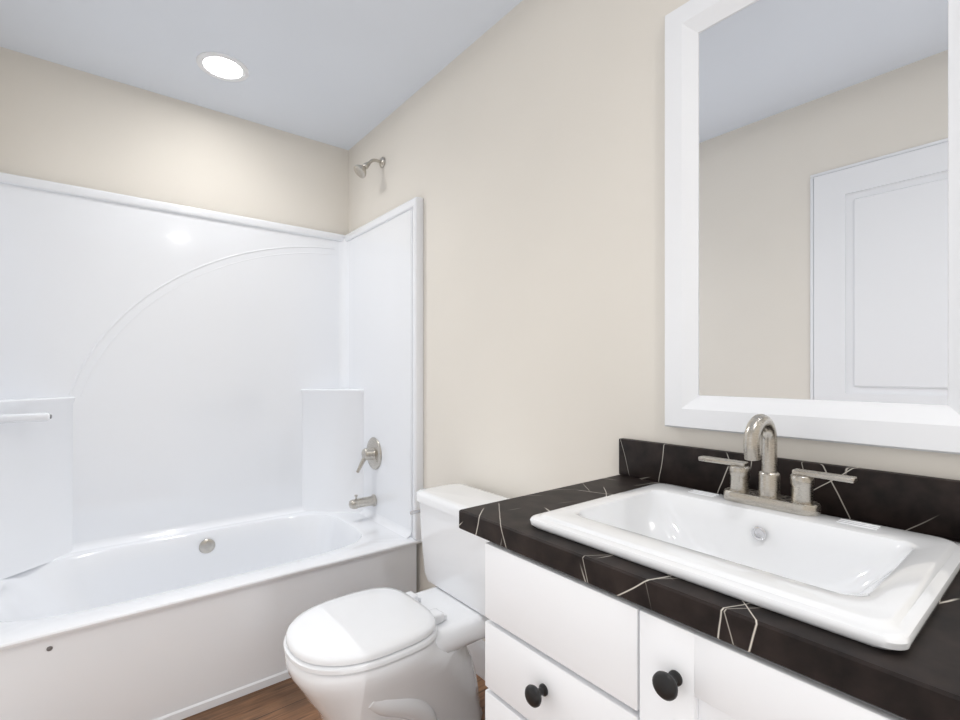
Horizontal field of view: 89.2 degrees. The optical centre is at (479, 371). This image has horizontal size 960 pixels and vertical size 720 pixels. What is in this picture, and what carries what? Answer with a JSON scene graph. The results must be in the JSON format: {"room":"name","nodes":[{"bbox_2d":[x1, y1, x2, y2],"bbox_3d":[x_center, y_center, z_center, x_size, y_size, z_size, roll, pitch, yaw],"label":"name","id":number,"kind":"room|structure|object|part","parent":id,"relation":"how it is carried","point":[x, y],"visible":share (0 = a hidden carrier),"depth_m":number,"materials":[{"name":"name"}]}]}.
{"room":"bathroom","nodes":[
{"label":"bathroom","id":0,"kind":"room"},
{"bbox_2d":[0,47,348,234],"bbox_3d":[-1.388,-0.062,2.388,1.720,2.440,0.100,0,0,-39],"label":"wall","id":1,"kind":"structure","parent":0,"point":[59,123],"depth_m":2.24,"materials":[{"name":"paint"}]},
{"bbox_2d":[0,0,521,149],"bbox_3d":[-0.329,-1.307,1.059,1.720,0.050,3.500,0,0,-39],"label":"ceiling","id":2,"kind":"structure","parent":0,"point":[330,72],"depth_m":1.91,"materials":[{"name":"paint"}]},
{"bbox_2d":[196,52,248,81],"bbox_3d":[-1.082,-1.278,2.049,0.198,0.006,0.198,0,0,-39],"label":"recessed light","id":3,"kind":"object","parent":2,"relation":"in","point":[221,66],"visible":1,"depth_m":2.04,"materials":[{"name":"white paint"}]},
{"bbox_2d":[182,674,487,719],"bbox_3d":[-0.329,1.183,1.059,1.720,0.050,3.500,0,0,-39],"label":"floor","id":4,"kind":"structure","parent":0,"point":[283,700],"depth_m":1.68,"materials":[{"name":"brown wood"}]},
{"bbox_2d":[0,157,422,719],"bbox_3d":[-1.101,0.030,2.028,1.517,2.252,0.818,0,0,-39],"label":"shower","id":5,"kind":"object","parent":4,"relation":"on","point":[211,422],"visible":0.98,"depth_m":2.15,"materials":[{"name":"white plastic"}]},
{"bbox_3d":[-0.595,0.654,2.452,0.135,0.074,0.060,0,0,-39],"label":"spout","id":6,"kind":"part","parent":5,"relation":"part of","materials":[{"name":"silver metal"}]},
{"bbox_2d":[284,483,510,719],"bbox_3d":[-0.223,0.806,1.514,0.735,0.742,0.496,0,0,-39],"label":"toilet","id":7,"kind":"object","parent":4,"relation":"on","point":[382,653],"visible":0.93,"depth_m":1.40,"materials":[{"name":"white ceramic"}]},
{"bbox_3d":[-0.350,0.750,1.407,0.403,0.018,0.372,0,0,-39],"label":"seat","id":8,"kind":"part","parent":7,"relation":"part of","materials":[{"name":"white plastic"}]},
{"bbox_3d":[-0.349,0.725,1.407,0.393,0.030,0.362,0,0,-39],"label":"lid","id":9,"kind":"part","parent":7,"relation":"part of","materials":[{"name":"white plastic"}]},
{"bbox_3d":[-0.223,0.523,1.817,0.081,0.032,0.021,0,0,-39],"label":"lever","id":10,"kind":"part","parent":7,"relation":"part of","materials":[{"name":"silver metal"}]},
{"bbox_3d":[-0.017,0.619,1.672,0.196,0.285,0.464,0,0,-39],"label":"tank","id":11,"kind":"part","parent":7,"relation":"part of","materials":[{"name":"white ceramic"}]},
{"bbox_2d":[459,414,959,719],"bbox_3d":[0.453,0.620,0.814,0.597,1.077,0.922,0,0,-39],"label":"vanity","id":12,"kind":"object","parent":4,"relation":"on","point":[686,582],"visible":1,"depth_m":0.76,"materials":[{"name":"white paint"}]},
{"bbox_3d":[0.122,0.687,0.821,0.020,0.706,0.339,0,0,-39],"label":"drawer","id":13,"kind":"part","parent":12,"relation":"part of","materials":[{"name":"white paint"}]},
{"bbox_3d":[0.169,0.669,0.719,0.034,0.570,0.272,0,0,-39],"label":"knob","id":14,"kind":"part","parent":12,"relation":"part of","materials":[{"name":"black metal"}]},
{"bbox_2d":[530,483,959,650],"bbox_3d":[0.425,0.318,0.828,0.443,0.114,0.540,0,0,-39],"label":"sink","id":15,"kind":"object","parent":12,"relation":"in","point":[862,586],"depth_m":0.77,"materials":[{"name":"white ceramic"}]},
{"bbox_3d":[0.386,0.687,0.490,0.020,0.706,0.500,0,0,-39],"label":"door","id":16,"kind":"part","parent":12,"relation":"part of","materials":[{"name":"white paint"}]},
{"bbox_2d":[698,414,856,515],"bbox_3d":[0.540,0.172,0.930,0.121,0.181,0.276,0,0,-39],"label":"faucet","id":17,"kind":"object","parent":12,"relation":"on","point":[737,498],"depth_m":0.93,"materials":[{"name":"silver metal"}]},
{"bbox_2d":[349,0,959,640],"bbox_3d":[0.305,-0.062,1.564,0.100,2.440,3.500,0,0,-39],"label":"wall","id":18,"kind":"structure","parent":0,"point":[535,157],"depth_m":1.61,"materials":[{"name":"paint"}]},
{"bbox_2d":[467,639,484,679],"bbox_3d":[0.094,1.091,1.736,0.013,0.135,1.120,0,0,-39],"label":"baseboard","id":19,"kind":"structure","parent":18,"relation":"attached to","point":[477,649],"depth_m":1.85,"materials":[{"name":"white paint"}]},
{"bbox_2d":[619,438,959,540],"bbox_3d":[0.673,0.236,1.002,0.020,0.100,0.902,0,0,-39],"label":"backsplash","id":20,"kind":"structure","parent":18,"relation":"attached to","point":[928,505],"depth_m":0.95,"materials":[{"name":"black stone"}]},
{"bbox_2d":[665,0,959,454],"bbox_3d":[0.665,-0.382,1.007,0.027,1.044,0.604,0,0,-39],"label":"mirror","id":21,"kind":"object","parent":18,"relation":"attached to","point":[812,147],"visible":1,"depth_m":0.99,"materials":[{"name":"mirror"}]}
]}

